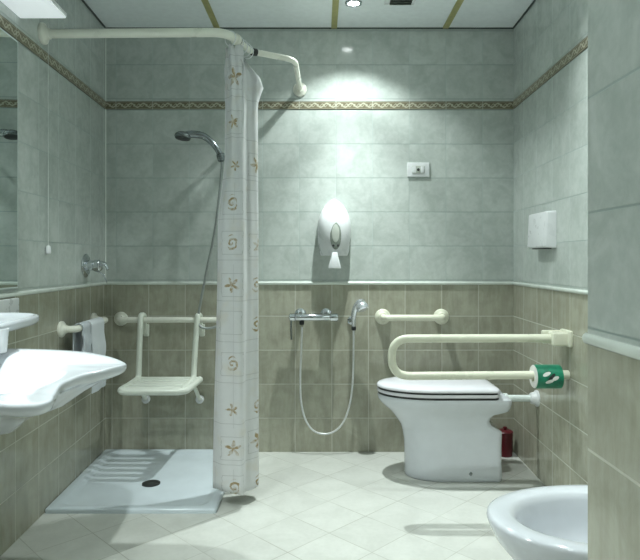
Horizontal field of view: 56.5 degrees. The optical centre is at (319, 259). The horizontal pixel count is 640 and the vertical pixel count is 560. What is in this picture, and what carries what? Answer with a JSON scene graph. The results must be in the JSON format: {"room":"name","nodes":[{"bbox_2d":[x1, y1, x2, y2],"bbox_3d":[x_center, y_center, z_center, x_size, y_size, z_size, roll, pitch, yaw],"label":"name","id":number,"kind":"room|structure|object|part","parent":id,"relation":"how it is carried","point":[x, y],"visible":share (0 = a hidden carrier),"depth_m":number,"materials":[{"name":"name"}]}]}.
{"room":"accessible bathroom","nodes":[
{"label":"accessible bathroom","id":0,"kind":"room"},
{"bbox_2d":[0,0,104,556],"bbox_3d":[-1.239,-0.117,1.250,0.120,2.495,4.508,0,0,-2],"label":"wall","id":1,"kind":"structure","parent":0,"point":[44,455],"depth_m":2.77,"materials":[{"name":"tile"}]},
{"bbox_2d":[0,28,17,289],"bbox_3d":[-1.193,-0.382,1.817,0.011,0.988,1.136,0,0,-2],"label":"wall mirror","id":2,"kind":"object","parent":1,"relation":"attached to","point":[8,44],"visible":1,"depth_m":2.31,"materials":[{"name":"clear glass"}]},
{"bbox_2d":[0,298,38,331],"bbox_3d":[-1.064,0.188,1.822,0.270,0.074,1.136,0,0,-2],"label":"wall shelf","id":3,"kind":"object","parent":1,"relation":"attached to","point":[10,317],"visible":0.98,"depth_m":2.00,"materials":[{"name":"white ceramic"}]},
{"bbox_3d":[-1.191,0.188,1.817,0.015,0.074,1.136,0,0,-2],"label":"plate","id":4,"kind":"part","parent":3,"relation":"part of","materials":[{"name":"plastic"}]},
{"bbox_2d":[0,0,66,17],"bbox_3d":[-1.099,-0.995,1.663,0.190,0.021,1.533,0,0,-2],"label":"lamp","id":5,"kind":"object","parent":1,"relation":"attached to","point":[21,8],"visible":1,"depth_m":2.33,"materials":[{"name":"white plastic"}]},
{"bbox_2d":[0,14,105,108],"bbox_3d":[-1.177,-0.909,1.248,0.004,0.046,4.499,0,0,-2],"label":"trim","id":6,"kind":"structure","parent":1,"relation":"attached to","point":[5,24],"depth_m":2.67,"materials":[{"name":"beige tile"}]},
{"bbox_2d":[0,282,106,297],"bbox_3d":[-1.174,0.137,1.245,0.010,0.019,4.493,0,0,-2],"label":"trim","id":7,"kind":"structure","parent":1,"relation":"attached to","point":[45,290],"depth_m":2.67,"materials":[{"name":"white ceramic"}]},
{"bbox_2d":[0,348,126,434],"bbox_3d":[-0.881,0.427,1.504,0.618,0.322,0.633,0,0,0],"label":"washbasin","id":8,"kind":"object","parent":1,"relation":"attached to","point":[33,382],"visible":0.97,"depth_m":1.65,"materials":[{"name":"white ceramic"}]},
{"bbox_2d":[0,328,8,353],"bbox_3d":[-0.945,0.235,1.735,0.069,0.070,0.069,0,0,0],"label":"tumbler","id":9,"kind":"object","parent":8,"relation":"on","point":[4,333],"visible":0.91,"depth_m":1.72,"materials":[{"name":"white ceramic"}]},
{"bbox_2d":[57,313,107,336],"bbox_3d":[-1.200,0.330,3.062,0.092,0.078,0.528,0,0,-2],"label":"grab rail","id":10,"kind":"object","parent":1,"relation":"attached to","point":[62,328],"visible":0.7,"depth_m":2.83,"materials":[{"name":"white plastic"}]},
{"bbox_2d":[73,321,91,352],"bbox_3d":[-1.163,0.442,2.915,0.066,0.276,0.101,0,0,0],"label":"hand towel","id":11,"kind":"object","parent":10,"relation":"hanging from","point":[87,338],"visible":0.61,"depth_m":2.91,"materials":[{"name":"white fabric"}]},
{"bbox_2d":[81,317,105,393],"bbox_3d":[-1.169,0.489,3.079,0.063,0.371,0.208,0,0,-2],"label":"hand towel","id":12,"kind":"object","parent":10,"relation":"hanging from","point":[98,345],"visible":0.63,"depth_m":3.07,"materials":[{"name":"white fabric"}]},
{"bbox_2d":[82,0,105,28],"bbox_3d":[-1.175,-1.361,1.246,0.007,0.007,4.496,0,0,-2],"label":"trim","id":13,"kind":"structure","parent":1,"relation":"attached to","point":[83,1],"depth_m":3.29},
{"bbox_2d":[81,254,108,282],"bbox_3d":[-1.183,0.044,3.170,0.138,0.156,0.128,0,0,0],"label":"tap","id":14,"kind":"object","parent":1,"relation":"attached to","point":[87,265],"visible":1,"depth_m":3.15,"materials":[{"name":"silver metal"}]},
{"bbox_3d":[-1.243,0.030,3.170,0.014,0.128,0.128,0,0,-2],"label":"wall plate","id":15,"kind":"part","parent":14,"relation":"part of","materials":[{"name":"silver metal"}]},
{"bbox_3d":[-1.153,0.029,3.158,0.082,0.052,0.026,0,0,18],"label":"lever","id":16,"kind":"part","parent":14,"relation":"part of","materials":[{"name":"silver metal"}]},
{"bbox_2d":[105,38,105,281],"bbox_3d":[-1.260,-0.616,3.498,0.006,1.485,0.005,0,0,0],"label":"trim","id":17,"kind":"structure","parent":1,"relation":"attached to","point":[105,38],"depth_m":3.50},
{"bbox_2d":[0,452,544,559],"bbox_3d":[-0.100,1.170,1.250,3.000,0.080,4.740,0,0,0],"label":"floor","id":18,"kind":"structure","parent":0,"point":[303,505],"depth_m":2.57,"materials":[{"name":"tile"}]},
{"bbox_2d":[45,449,224,513],"bbox_3d":[-0.862,1.119,3.075,0.798,0.021,0.847,0,0,0],"label":"shower tray","id":19,"kind":"object","parent":18,"relation":"on","point":[118,481],"visible":0.86,"depth_m":2.96,"materials":[{"name":"white ceramic"}]},
{"bbox_2d":[377,377,539,481],"bbox_3d":[0.722,0.883,3.150,0.843,0.493,0.378,0,0,0],"label":"toilet","id":20,"kind":"object","parent":18,"relation":"on","point":[449,434],"visible":0.94,"depth_m":3.02,"materials":[{"name":"white ceramic"}]},
{"bbox_3d":[0.601,0.683,3.150,0.598,0.017,0.374,0,0,0],"label":"seat","id":21,"kind":"part","parent":20,"relation":"part of","materials":[{"name":"white plastic"}]},
{"bbox_3d":[0.603,0.651,3.150,0.605,0.028,0.378,0,0,0],"label":"lid","id":22,"kind":"part","parent":20,"relation":"part of","materials":[{"name":"white plastic"}]},
{"bbox_2d":[500,426,512,456],"bbox_3d":[1.070,1.046,3.440,0.092,0.168,0.092,0,0,0],"label":"toilet brush","id":23,"kind":"object","parent":18,"relation":"on","point":[507,434],"visible":0.77,"depth_m":3.40,"materials":[{"name":"red plastic"}]},
{"bbox_2d":[486,485,587,559],"bbox_3d":[0.758,0.834,1.490,0.670,0.593,0.426,0,0,0],"label":"bidet","id":24,"kind":"object","parent":18,"relation":"on","point":[545,522],"visible":0.74,"depth_m":1.58,"materials":[{"name":"white ceramic"}]},
{"bbox_2d":[84,0,532,26],"bbox_3d":[-0.100,-1.415,1.250,3.000,0.100,4.740,0,0,0],"label":"ceiling","id":25,"kind":"structure","parent":0,"point":[112,13],"depth_m":3.29,"materials":[{"name":"white paint"}]},
{"bbox_2d":[46,18,50,253],"bbox_3d":[-1.219,-0.696,2.670,0.022,1.338,0.022,0,0,0],"label":"pull cord","id":26,"kind":"object","parent":25,"relation":"hanging from","point":[48,248],"visible":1,"depth_m":2.67,"materials":[{"name":"white plastic"}]},
{"bbox_3d":[-1.219,-0.046,2.670,0.022,0.038,0.022,0,0,0],"label":"handle","id":27,"kind":"part","parent":26,"relation":"part of","materials":[{"name":"white plastic"}]},
{"bbox_3d":[-1.219,-0.707,2.670,0.002,1.293,0.002,0,0,0],"label":"cord","id":28,"kind":"part","parent":26,"relation":"part of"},
{"bbox_2d":[201,0,219,27],"bbox_3d":[-0.605,-1.363,1.246,0.034,0.009,4.493,0,0,0],"label":"trim","id":29,"kind":"structure","parent":25,"relation":"attached to","point":[206,3],"depth_m":3.28,"materials":[{"name":"gold metal"}]},
{"bbox_2d":[331,0,338,28],"bbox_3d":[0.083,-1.363,1.246,0.034,0.009,4.493,0,0,0],"label":"trim","id":30,"kind":"structure","parent":25,"relation":"attached to","point":[335,3],"depth_m":3.28,"materials":[{"name":"gold metal"}]},
{"bbox_2d":[345,0,361,7],"bbox_3d":[0.178,-1.361,3.155,0.092,0.014,0.092,0,0,0],"label":"recessed light","id":31,"kind":"object","parent":25,"relation":"in","point":[352,3],"visible":1,"depth_m":3.15,"materials":[{"name":"silver metal"}]},
{"bbox_2d":[384,0,415,4],"bbox_3d":[0.420,-1.355,3.072,0.160,0.020,0.185,0,0,0],"label":"ceiling vent","id":32,"kind":"object","parent":25,"relation":"in","point":[386,2],"visible":1,"depth_m":3.12,"materials":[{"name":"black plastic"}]},
{"bbox_2d":[443,0,463,28],"bbox_3d":[0.737,-1.363,2.267,0.034,0.009,2.453,0,0,0],"label":"trim","id":33,"kind":"structure","parent":25,"relation":"attached to","point":[458,3],"depth_m":3.29,"materials":[{"name":"gold metal"}]},
{"bbox_2d":[105,29,512,451],"bbox_3d":[-0.062,-0.117,3.560,2.640,2.495,0.120,0,0,0],"label":"wall","id":34,"kind":"structure","parent":0,"point":[454,223],"depth_m":3.50,"materials":[{"name":"tile"}]},
{"bbox_2d":[114,312,215,325],"bbox_3d":[-0.801,0.345,3.454,0.815,0.082,0.092,0,0,0],"label":"grab rail","id":35,"kind":"object","parent":34,"relation":"attached to","point":[120,318],"visible":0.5,"depth_m":3.41,"materials":[{"name":"white plastic"}]},
{"bbox_2d":[117,312,204,403],"bbox_3d":[-0.859,0.570,3.271,0.390,0.538,0.457,0,0,0],"label":"chair","id":36,"kind":"object","parent":35,"relation":"hanging from","point":[143,386],"visible":0.99,"depth_m":3.31,"materials":[{"name":"white plastic"}]},
{"bbox_3d":[-0.859,0.678,3.209,0.390,0.037,0.334,0,0,0],"label":"seat frame","id":37,"kind":"part","parent":36,"relation":"part of","materials":[{"name":"white plastic"}]},
{"bbox_2d":[37,22,306,96],"bbox_3d":[-0.524,-1.000,2.874,1.470,0.094,0.547,0,0,-38],"label":"rail","id":38,"kind":"object","parent":34,"relation":"attached to","point":[45,34],"visible":0.95,"depth_m":2.61,"materials":[{"name":"metal"}]},
{"bbox_3d":[-0.790,-1.000,2.660,0.872,0.039,0.126,0,0,0],"label":"rail","id":39,"kind":"part","parent":38,"relation":"part of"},
{"bbox_2d":[213,31,262,494],"bbox_3d":[-0.382,0.023,2.799,0.208,2.093,0.266,0,0,39],"label":"shower curtain","id":40,"kind":"object","parent":38,"relation":"hanging from","point":[236,391],"visible":0.98,"depth_m":2.70,"materials":[{"name":"fabric"}]},
{"bbox_3d":[-0.178,-1.000,3.085,0.174,0.029,0.826,0,0,18],"label":"arm","id":41,"kind":"part","parent":38,"relation":"part of"},
{"bbox_2d":[174,130,224,329],"bbox_3d":[-0.629,-0.167,3.407,0.397,1.128,0.134,0,0,-28],"label":"shower","id":42,"kind":"object","parent":34,"relation":"attached to","point":[180,135],"visible":0.86,"depth_m":3.38,"materials":[{"name":"silver metal"}]},
{"bbox_3d":[-0.774,-0.686,3.352,0.082,0.020,0.082,0,0,0],"label":"spray plate","id":43,"kind":"part","parent":42,"relation":"part of","materials":[{"name":"metal"}]},
{"bbox_3d":[-0.653,-0.644,3.370,0.215,0.174,0.044,0,0,-9],"label":"handle","id":44,"kind":"part","parent":42,"relation":"part of","materials":[{"name":"silver metal"}]},
{"bbox_2d":[106,101,512,108],"bbox_3d":[-0.062,-0.909,3.498,2.400,0.046,0.004,0,0,0],"label":"trim","id":45,"kind":"structure","parent":34,"relation":"attached to","point":[109,104],"depth_m":3.50,"materials":[{"name":"beige tile"}]},
{"bbox_2d":[106,282,512,284],"bbox_3d":[-0.062,0.137,3.495,2.400,0.019,0.010,0,0,0],"label":"trim","id":46,"kind":"structure","parent":34,"relation":"attached to","point":[108,283],"depth_m":3.49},
{"bbox_2d":[106,27,512,28],"bbox_3d":[-0.062,-1.361,3.497,2.400,0.007,0.007,0,0,0],"label":"trim","id":47,"kind":"structure","parent":34,"relation":"attached to","point":[106,27],"depth_m":3.49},
{"bbox_2d":[289,308,338,339],"bbox_3d":[-0.037,0.370,3.450,0.288,0.171,0.100,0,0,0],"label":"mixer","id":48,"kind":"object","parent":34,"relation":"attached to","point":[300,315],"visible":1,"depth_m":3.41,"materials":[{"name":"silver metal"}]},
{"bbox_3d":[-0.165,0.397,3.410,0.014,0.116,0.020,0,0,0],"label":"lever","id":49,"kind":"part","parent":48,"relation":"part of","materials":[{"name":"silver metal"}]},
{"bbox_3d":[-0.162,0.330,3.425,0.038,0.046,0.046,0,0,0],"label":"flow handle","id":50,"kind":"part","parent":48,"relation":"part of","materials":[{"name":"silver metal"}]},
{"bbox_3d":[0.081,0.330,3.425,0.052,0.048,0.048,0,0,0],"label":"temperature handle","id":51,"kind":"part","parent":48,"relation":"part of","materials":[{"name":"silver metal"}]},
{"bbox_2d":[317,199,350,267],"bbox_3d":[0.083,-0.155,3.429,0.196,0.404,0.141,0,0,0],"label":"soap dispenser","id":52,"kind":"object","parent":34,"relation":"attached to","point":[334,225],"visible":1,"depth_m":3.40,"materials":[{"name":"white plastic"}]},
{"bbox_3d":[0.083,0.001,3.377,0.070,0.092,0.036,0,0,0],"label":"push lever","id":53,"kind":"part","parent":52,"relation":"part of","materials":[{"name":"white plastic"}]},
{"bbox_2d":[299,299,368,434],"bbox_3d":[0.079,0.618,3.424,0.399,0.794,0.153,0,0,0],"label":"hand spray","id":54,"kind":"object","parent":34,"relation":"attached to","point":[360,305],"visible":1,"depth_m":3.44,"materials":[{"name":"silver metal"}]},
{"bbox_3d":[0.213,0.305,3.406,0.084,0.170,0.046,0,0,30],"label":"handle","id":55,"kind":"part","parent":54,"relation":"part of","materials":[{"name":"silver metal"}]},
{"bbox_2d":[375,309,448,324],"bbox_3d":[0.540,0.333,3.452,0.436,0.092,0.096,0,0,0],"label":"grab rail","id":56,"kind":"object","parent":34,"relation":"attached to","point":[382,316],"visible":1,"depth_m":3.41,"materials":[{"name":"white plastic"}]},
{"bbox_2d":[407,163,429,176],"bbox_3d":[0.578,-0.530,3.489,0.131,0.084,0.022,0,0,0],"label":"switch plate","id":57,"kind":"object","parent":34,"relation":"attached to","point":[413,169],"visible":1,"depth_m":3.49,"materials":[{"name":"white plastic"}]},
{"bbox_2d":[513,0,587,485],"bbox_3d":[1.171,-0.117,2.270,0.120,2.495,2.463,0,0,1],"label":"wall","id":58,"kind":"structure","parent":0,"point":[550,126],"depth_m":2.88,"materials":[{"name":"tile"}]},
{"bbox_2d":[388,329,572,379],"bbox_3d":[0.713,0.427,2.683,0.817,0.227,0.105,0,0,0],"label":"rail","id":59,"kind":"object","parent":58,"relation":"attached to","point":[562,337],"visible":0.96,"depth_m":2.66,"materials":[{"name":"white plastic"}]},
{"bbox_2d":[529,365,563,388],"bbox_3d":[1.018,0.525,2.679,0.121,0.106,0.107,0,0,0],"label":"toilet roll","id":60,"kind":"object","parent":59,"relation":"on","point":[545,376],"visible":0.91,"depth_m":2.64,"materials":[{"name":"green paper"}]},
{"bbox_3d":[1.111,0.351,2.683,0.022,0.074,0.105,0,0,0],"label":"wall plate","id":61,"kind":"part","parent":59,"relation":"part of","materials":[{"name":"white plastic"}]},
{"bbox_2d":[513,0,535,28],"bbox_3d":[1.107,-1.361,2.267,0.007,0.007,2.454,0,0,1],"label":"trim","id":62,"kind":"structure","parent":58,"relation":"attached to","point":[531,4],"depth_m":3.29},
{"bbox_2d":[527,211,555,248],"bbox_3d":[1.100,-0.145,2.955,0.058,0.182,0.259,0,0,0],"label":"dispenser","id":63,"kind":"object","parent":58,"relation":"attached to","point":[542,225],"visible":1,"depth_m":2.88,"materials":[{"name":"white plastic"}]},
{"bbox_2d":[512,282,587,294],"bbox_3d":[1.106,0.137,2.265,0.010,0.019,2.451,0,0,1],"label":"trim","id":64,"kind":"structure","parent":58,"relation":"attached to","point":[569,290],"depth_m":2.84,"materials":[{"name":"white ceramic"}]},
{"bbox_2d":[513,36,587,108],"bbox_3d":[1.109,-0.909,2.268,0.004,0.046,2.457,0,0,1],"label":"trim","id":65,"kind":"structure","parent":58,"relation":"attached to","point":[579,48],"depth_m":2.85,"materials":[{"name":"beige tile"}]},
{"bbox_2d":[588,0,639,559],"bbox_3d":[0.836,-0.117,0.020,0.736,2.495,2.040,0,0,0],"label":"wall","id":66,"kind":"structure","parent":0,"point":[613,25],"depth_m":0.95,"materials":[{"name":"tile"}]},
{"bbox_2d":[582,333,639,360],"bbox_3d":[0.463,0.137,0.020,0.010,0.019,2.040,0,0,0],"label":"trim","id":67,"kind":"structure","parent":66,"relation":"attached to","point":[632,351],"depth_m":0.94,"materials":[{"name":"white ceramic"}]}
]}

